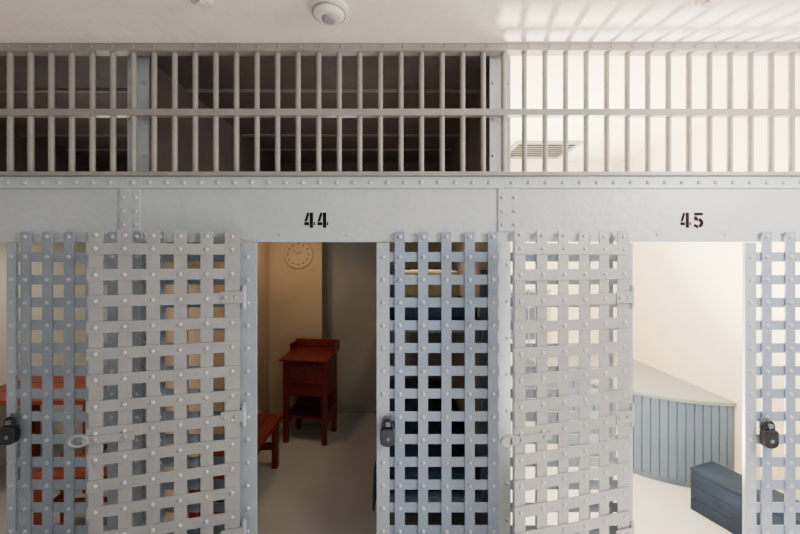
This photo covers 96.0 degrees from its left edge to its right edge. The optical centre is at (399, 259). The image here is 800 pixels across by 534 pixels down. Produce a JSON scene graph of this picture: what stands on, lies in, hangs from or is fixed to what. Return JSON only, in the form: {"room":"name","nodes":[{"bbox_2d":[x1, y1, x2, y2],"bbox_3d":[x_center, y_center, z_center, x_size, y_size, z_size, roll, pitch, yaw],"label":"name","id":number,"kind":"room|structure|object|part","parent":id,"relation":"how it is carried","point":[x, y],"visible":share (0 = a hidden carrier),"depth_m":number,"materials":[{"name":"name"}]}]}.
{"room":"prison interior","nodes":[
{"label":"prison interior","id":0,"kind":"room"},
{"bbox_2d":[0,128,104,465],"bbox_3d":[-3.650,0.335,3.250,0.100,3.050,2.300,0,0,0],"label":"wall","id":1,"kind":"structure","parent":0,"point":[58,267],"depth_m":3.61,"materials":[{"name":"beige paint"}]},
{"bbox_2d":[149,60,274,521],"bbox_3d":[-1.501,0.335,3.265,0.020,3.050,2.270,0,0,0],"label":"wall","id":2,"kind":"structure","parent":0,"point":[164,81],"depth_m":2.79,"materials":[{"name":"beige paint"}]},
{"bbox_2d":[19,134,458,136],"bbox_3d":[-1.522,-1.182,3.415,4.157,0.014,0.030,0,0,0],"label":"trim","id":3,"kind":"structure","parent":2,"relation":"attached to","point":[22,135],"depth_m":3.40,"materials":[{"name":"metal"}]},
{"bbox_2d":[0,89,479,92],"bbox_3d":[-1.522,-1.182,2.515,4.157,0.014,0.030,0,0,0],"label":"trim","id":4,"kind":"structure","parent":2,"relation":"attached to","point":[1,90],"depth_m":2.50,"materials":[{"name":"metal"}]},
{"bbox_2d":[63,149,451,150],"bbox_3d":[-1.522,-1.182,3.865,4.157,0.014,0.030,0,0,0],"label":"trim","id":5,"kind":"structure","parent":2,"relation":"attached to","point":[63,149],"depth_m":3.85,"materials":[{"name":"metal"}]},
{"bbox_2d":[269,242,326,422],"bbox_3d":[-1.190,0.735,4.250,0.600,2.250,0.299,0,0,0],"label":"wall","id":6,"kind":"structure","parent":0,"point":[297,297],"depth_m":4.10,"materials":[{"name":"beige paint"}]},
{"bbox_2d":[284,242,312,268],"bbox_3d":[-1.155,-0.065,4.088,0.330,0.330,0.021,0,0,0],"label":"wall clock","id":7,"kind":"object","parent":6,"relation":"attached to","point":[298,255],"visible":0.93,"depth_m":4.08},
{"bbox_2d":[105,163,617,410],"bbox_3d":[-0.467,0.335,4.500,6.267,3.050,0.200,0,0,0],"label":"wall","id":8,"kind":"structure","parent":0,"point":[351,266],"depth_m":4.40,"materials":[{"name":"grey paint"}]},
{"bbox_2d":[337,406,376,412],"bbox_3d":[-0.165,1.825,4.390,1.441,0.070,0.020,0,0,0],"label":"baseboard","id":9,"kind":"structure","parent":8,"relation":"attached to","point":[340,409],"depth_m":4.38,"materials":[{"name":"grey paint"}]},
{"bbox_2d":[511,289,547,342],"bbox_3d":[1.530,0.700,4.490,0.620,0.680,0.080,0,0,0],"label":"window","id":10,"kind":"structure","parent":8,"relation":"in","point":[528,340],"depth_m":4.48,"materials":[{"name":"paint"}]},
{"bbox_2d":[0,413,731,533],"bbox_3d":[-0.100,1.910,1.600,7.000,0.100,5.600,0,0,0],"label":"floor","id":11,"kind":"structure","parent":0,"point":[315,488],"depth_m":2.87,"materials":[{"name":"paint"}]},
{"bbox_2d":[0,376,106,492],"bbox_3d":[-2.980,1.485,3.150,1.100,0.750,0.620,0,0,0],"label":"wooden table","id":12,"kind":"object","parent":11,"relation":"on","point":[58,381],"visible":0.16,"depth_m":3.16,"materials":[{"name":"orange wood"}]},
{"bbox_3d":[-3.460,1.503,3.410,0.060,0.714,0.050,0,0,0],"label":"leg","id":13,"kind":"part","parent":12,"relation":"part of","materials":[{"name":"orange wood"}]},
{"bbox_3d":[-2.500,1.503,2.890,0.060,0.714,0.050,0,0,0],"label":"leg","id":14,"kind":"part","parent":12,"relation":"part of","materials":[{"name":"orange wood"}]},
{"bbox_2d":[6,232,117,533],"bbox_3d":[-1.851,0.852,1.979,0.619,2.014,0.029,0,0,0],"label":"lattice panel","id":15,"kind":"object","parent":11,"relation":"on","point":[25,484],"visible":0.66,"depth_m":1.97,"materials":[{"name":"paint"}]},
{"bbox_2d":[0,414,19,444],"bbox_3d":[-2.105,0.917,1.946,0.080,0.152,0.052,0,0,0],"label":"padlock","id":16,"kind":"object","parent":15,"relation":"attached to","point":[10,431],"visible":1,"depth_m":1.93,"materials":[{"name":"metal"}]},
{"bbox_2d":[32,452,106,524],"bbox_3d":[-2.020,1.635,2.500,0.850,0.450,0.300,0,0,-4],"label":"wooden bench","id":17,"kind":"object","parent":11,"relation":"on","point":[58,472],"visible":0.2,"depth_m":2.38,"materials":[{"name":"orange wood"}]},
{"bbox_3d":[-2.367,1.653,2.376,0.060,0.414,0.050,0,0,-4],"label":"leg","id":18,"kind":"part","parent":17,"relation":"part of","materials":[{"name":"orange wood"}]},
{"bbox_3d":[-2.381,1.653,2.575,0.060,0.414,0.050,0,0,-4],"label":"leg","id":19,"kind":"part","parent":17,"relation":"part of","materials":[{"name":"orange wood"}]},
{"bbox_2d":[127,56,148,524],"bbox_3d":[-1.511,0.335,2.096,0.120,3.050,0.059,0,0,0],"label":"post","id":20,"kind":"object","parent":11,"relation":"on","point":[142,61],"visible":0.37,"depth_m":2.08,"materials":[{"name":"metal"}]},
{"bbox_2d":[67,229,246,533],"bbox_3d":[-1.225,0.833,1.851,0.810,1.975,0.039,0,0,-14],"label":"door","id":21,"kind":"structure","parent":11,"relation":"on","point":[125,431],"depth_m":1.85,"materials":[{"name":"paint"}]},
{"bbox_2d":[132,232,256,533],"bbox_3d":[-1.135,0.852,1.979,0.691,2.014,0.029,0,0,0],"label":"lattice panel","id":22,"kind":"object","parent":11,"relation":"on","point":[248,251],"visible":0.28,"depth_m":1.98,"materials":[{"name":"paint"}]},
{"bbox_2d":[189,414,282,517],"bbox_3d":[-1.250,1.635,2.830,0.360,0.450,0.950,0,0,0],"label":"wooden bench","id":23,"kind":"object","parent":11,"relation":"on","point":[267,424],"visible":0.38,"depth_m":3.13,"materials":[{"name":"red wood"}]},
{"bbox_3d":[-1.380,1.653,2.425,0.050,0.414,0.060,0,0,0],"label":"leg","id":24,"kind":"part","parent":23,"relation":"part of","materials":[{"name":"red wood"}]},
{"bbox_3d":[-1.120,1.653,3.235,0.050,0.414,0.060,0,0,0],"label":"leg","id":25,"kind":"part","parent":23,"relation":"part of","materials":[{"name":"red wood"}]},
{"bbox_2d":[279,338,339,445],"bbox_3d":[-0.941,1.367,3.795,0.500,0.985,0.419,0,0,8],"label":"wooden desk","id":26,"kind":"object","parent":11,"relation":"on","point":[310,365],"visible":1,"depth_m":3.66,"materials":[{"name":"red wood"}]},
{"bbox_3d":[-1.164,1.445,3.680,0.052,0.830,0.044,0,0,8],"label":"leg","id":27,"kind":"part","parent":26,"relation":"part of","materials":[{"name":"red wood"}]},
{"bbox_3d":[-1.165,0.932,3.933,0.016,0.075,0.140,0,0,8],"label":"rail","id":28,"kind":"part","parent":26,"relation":"part of","materials":[{"name":"red wood"}]},
{"bbox_3d":[-1.122,1.430,3.977,0.052,0.860,0.044,0,0,8],"label":"leg","id":29,"kind":"part","parent":26,"relation":"part of","materials":[{"name":"red wood"}]},
{"bbox_3d":[-0.965,1.150,3.624,0.330,0.180,0.016,0,0,8],"label":"drawer","id":30,"kind":"part","parent":26,"relation":"part of","materials":[{"name":"red wood"}]},
{"bbox_2d":[290,406,328,418],"bbox_3d":[-0.940,1.609,3.800,0.356,0.022,0.250,0,0,8],"label":"shelf","id":31,"kind":"object","parent":26,"relation":"attached to","point":[308,412],"depth_m":3.77,"materials":[{"name":"red wood"}]},
{"bbox_3d":[-0.919,1.530,3.948,0.356,0.300,0.018,0,0,8],"label":"panel","id":32,"kind":"part","parent":26,"relation":"part of","materials":[{"name":"red wood"}]},
{"bbox_3d":[-0.914,0.915,3.987,0.500,0.080,0.022,0,0,8],"label":"rail","id":33,"kind":"part","parent":26,"relation":"part of","materials":[{"name":"red wood"}]},
{"bbox_3d":[-0.758,1.445,3.623,0.052,0.830,0.044,0,0,8],"label":"leg","id":34,"kind":"part","parent":26,"relation":"part of","materials":[{"name":"red wood"}]},
{"bbox_3d":[-0.716,1.430,3.920,0.052,0.860,0.044,0,0,8],"label":"leg","id":35,"kind":"part","parent":26,"relation":"part of","materials":[{"name":"red wood"}]},
{"bbox_3d":[-0.687,0.932,3.865,0.016,0.075,0.140,0,0,8],"label":"rail","id":36,"kind":"part","parent":26,"relation":"part of","materials":[{"name":"red wood"}]},
{"bbox_2d":[377,232,498,533],"bbox_3d":[0.210,0.852,1.979,0.676,2.014,0.029,0,0,0],"label":"lattice panel","id":37,"kind":"object","parent":11,"relation":"on","point":[385,484],"visible":0.98,"depth_m":1.97,"materials":[{"name":"paint"}]},
{"bbox_2d":[380,416,394,446],"bbox_3d":[-0.066,0.927,1.946,0.080,0.152,0.052,0,0,0],"label":"padlock","id":38,"kind":"object","parent":37,"relation":"attached to","point":[387,432],"visible":1,"depth_m":1.92,"materials":[{"name":"metal"}]},
{"bbox_2d":[390,265,486,524],"bbox_3d":[0.215,0.960,3.200,0.650,1.800,1.960,0,0,0],"label":"bunk bed","id":39,"kind":"object","parent":11,"relation":"on","point":[480,495],"visible":0.18,"depth_m":2.22,"materials":[{"name":"metal"}]},
{"bbox_3d":[-0.090,0.960,4.160,0.040,1.800,0.040,0,0,0],"label":"post","id":40,"kind":"part","parent":39,"relation":"part of","materials":[{"name":"metal"}]},
{"bbox_3d":[0.215,0.110,4.160,0.568,0.025,0.025,0,0,0],"label":"rail","id":41,"kind":"part","parent":39,"relation":"part of","materials":[{"name":"metal"}]},
{"bbox_2d":[390,378,477,490],"bbox_3d":[0.215,1.409,3.200,0.560,0.120,1.860,0,0,0],"label":"mattress","id":42,"kind":"object","parent":39,"relation":"on","point":[410,472],"visible":0.2,"depth_m":2.29,"materials":[{"name":"fabric"}]},
{"bbox_2d":[373,381,464,511],"bbox_3d":[0.146,1.489,3.150,0.658,0.318,1.600,0,0,0],"label":"blanket","id":43,"kind":"object","parent":42,"relation":"on","point":[411,404],"visible":0.14,"depth_m":2.83,"materials":[{"name":"fabric"}]},
{"bbox_2d":[390,286,477,319],"bbox_3d":[0.215,0.334,3.200,0.560,0.110,1.860,0,0,0],"label":"mattress","id":44,"kind":"object","parent":39,"relation":"on","point":[411,313],"visible":0.34,"depth_m":2.27,"materials":[{"name":"fabric"}]},
{"bbox_2d":[405,270,459,297],"bbox_3d":[0.215,0.178,2.750,0.440,0.200,0.320,0,0,0],"label":"folded blanket","id":45,"kind":"object","parent":44,"relation":"on","point":[411,291],"visible":0.37,"depth_m":2.59,"materials":[{"name":"beige fabric"}]},
{"bbox_3d":[0.215,0.415,3.200,0.650,0.070,1.960,0,0,0],"label":"bunk frame","id":46,"kind":"part","parent":39,"relation":"part of","materials":[{"name":"metal"}]},
{"bbox_3d":[0.215,1.495,3.200,0.650,0.070,1.960,0,0,0],"label":"bunk frame","id":47,"kind":"part","parent":39,"relation":"part of","materials":[{"name":"metal"}]},
{"bbox_3d":[0.520,0.960,2.240,0.040,1.800,0.040,0,0,0],"label":"post","id":48,"kind":"part","parent":39,"relation":"part of","materials":[{"name":"metal"}]},
{"bbox_2d":[489,56,510,533],"bbox_3d":[0.578,0.335,2.096,0.120,3.050,0.059,0,0,0],"label":"post","id":49,"kind":"object","parent":11,"relation":"on","point":[504,248],"visible":0.45,"depth_m":2.08,"materials":[{"name":"metal"}]},
{"bbox_2d":[500,229,633,533],"bbox_3d":[0.877,0.833,1.851,0.810,1.975,0.039,0,0,-14],"label":"door","id":50,"kind":"structure","parent":11,"relation":"on","point":[541,432],"depth_m":1.85,"materials":[{"name":"paint"}]},
{"bbox_2d":[510,232,632,533],"bbox_3d":[0.943,0.852,1.979,0.670,2.014,0.029,0,0,0],"label":"lattice panel","id":51,"kind":"object","parent":11,"relation":"on","point":[530,393],"visible":0.12,"depth_m":1.98,"materials":[{"name":"paint"}]},
{"bbox_2d":[526,353,736,487],"bbox_3d":[2.080,1.495,3.623,1.170,0.730,1.550,0,0,0],"label":"base cabinet","id":52,"kind":"object","parent":11,"relation":"on","point":[680,425],"visible":0.38,"depth_m":3.00,"materials":[{"name":"paint"}]},
{"bbox_2d":[690,461,799,533],"bbox_3d":[2.389,1.705,2.450,0.256,0.310,0.606,0,0,-20],"label":"storage chest","id":53,"kind":"object","parent":11,"relation":"on","point":[715,489],"visible":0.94,"depth_m":2.53,"materials":[{"name":"blue paint"}]},
{"bbox_2d":[742,232,799,533],"bbox_3d":[2.231,0.852,1.979,0.673,2.014,0.029,0,0,0],"label":"lattice panel","id":54,"kind":"object","parent":11,"relation":"on","point":[766,484],"visible":0.99,"depth_m":1.98,"materials":[{"name":"paint"}]},
{"bbox_2d":[759,417,778,448],"bbox_3d":[1.990,0.937,1.946,0.080,0.152,0.052,0,0,0],"label":"padlock","id":55,"kind":"object","parent":54,"relation":"attached to","point":[768,436],"visible":1,"depth_m":1.93,"materials":[{"name":"metal"}]},
{"bbox_2d":[0,0,799,162],"bbox_3d":[-0.100,-1.240,1.600,7.200,0.100,5.600,0,0,0],"label":"ceiling","id":56,"kind":"structure","parent":0,"point":[21,21],"depth_m":2.15,"materials":[{"name":"paint"}]},
{"bbox_2d":[190,0,213,8],"bbox_3d":[-0.905,-1.174,1.640,0.100,0.030,0.100,0,0,0],"label":"sprinkler head","id":57,"kind":"object","parent":56,"relation":"attached to","point":[203,4],"visible":1,"depth_m":1.64},
{"bbox_2d":[309,0,348,25],"bbox_3d":[-0.335,-1.159,1.700,0.184,0.061,0.184,0,0,0],"label":"smoke detector","id":58,"kind":"object","parent":56,"relation":"attached to","point":[326,12],"visible":1,"depth_m":1.67,"materials":[{"name":"white plastic"}]},
{"bbox_2d":[0,43,799,176],"bbox_3d":[-0.400,-0.825,1.995,6.300,0.728,0.070,0,0,0],"label":"metal bars","id":59,"kind":"object","parent":56,"relation":"in","point":[10,50],"visible":1,"depth_m":1.99,"materials":[{"name":"paint"}]},
{"bbox_2d":[0,177,125,241],"bbox_3d":[-2.556,-0.280,1.989,2.088,0.360,0.034,0,0,0],"label":"plate","id":60,"kind":"object","parent":59,"relation":"attached to","point":[36,205],"visible":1,"depth_m":1.99,"materials":[{"name":"paint"}]},
{"bbox_2d":[120,177,504,241],"bbox_3d":[-0.484,-0.280,1.989,2.123,0.360,0.034,0,0,0],"label":"plate","id":61,"kind":"object","parent":59,"relation":"attached to","point":[263,209],"visible":0.99,"depth_m":1.99,"materials":[{"name":"paint"}]},
{"bbox_3d":[-0.400,-1.169,1.997,6.300,0.041,0.066,0,0,0],"label":"rail","id":62,"kind":"part","parent":59,"relation":"part of","materials":[{"name":"metal"}]},
{"bbox_3d":[-0.400,-0.815,1.998,6.300,0.037,0.040,0,0,0],"label":"rail","id":63,"kind":"part","parent":59,"relation":"part of","materials":[{"name":"metal"}]},
{"bbox_3d":[-0.400,-0.472,1.995,6.300,0.022,0.070,0,0,0],"label":"rail","id":64,"kind":"part","parent":59,"relation":"part of","materials":[{"name":"metal"}]},
{"bbox_2d":[498,177,799,241],"bbox_3d":[1.650,-0.280,1.989,2.214,0.360,0.034,0,0,0],"label":"plate","id":65,"kind":"object","parent":59,"relation":"attached to","point":[652,209],"visible":0.98,"depth_m":1.99,"materials":[{"name":"paint"}]},
{"bbox_2d":[511,140,582,158],"bbox_3d":[1.500,-1.179,3.880,0.680,0.019,0.600,0,0,0],"label":"ceiling vent","id":66,"kind":"object","parent":56,"relation":"in","point":[534,147],"visible":0.66,"depth_m":3.79,"materials":[{"name":"white metal"}]},
{"bbox_2d":[694,0,717,7],"bbox_3d":[1.400,-1.174,1.635,0.100,0.030,0.100,0,0,0],"label":"sprinkler head","id":67,"kind":"object","parent":56,"relation":"attached to","point":[698,3],"visible":1,"depth_m":1.64},
{"bbox_2d":[446,71,488,524],"bbox_3d":[0.567,0.335,3.265,0.018,3.050,2.270,0,0,0],"label":"wall","id":68,"kind":"structure","parent":0,"point":[457,359],"depth_m":2.77,"materials":[{"name":"grey paint"}]},
{"bbox_2d":[618,82,799,500],"bbox_3d":[2.697,0.335,3.250,0.060,3.050,2.300,0,0,0],"label":"wall","id":69,"kind":"structure","parent":0,"point":[687,309],"depth_m":3.11,"materials":[{"name":"beige paint"}]}
]}

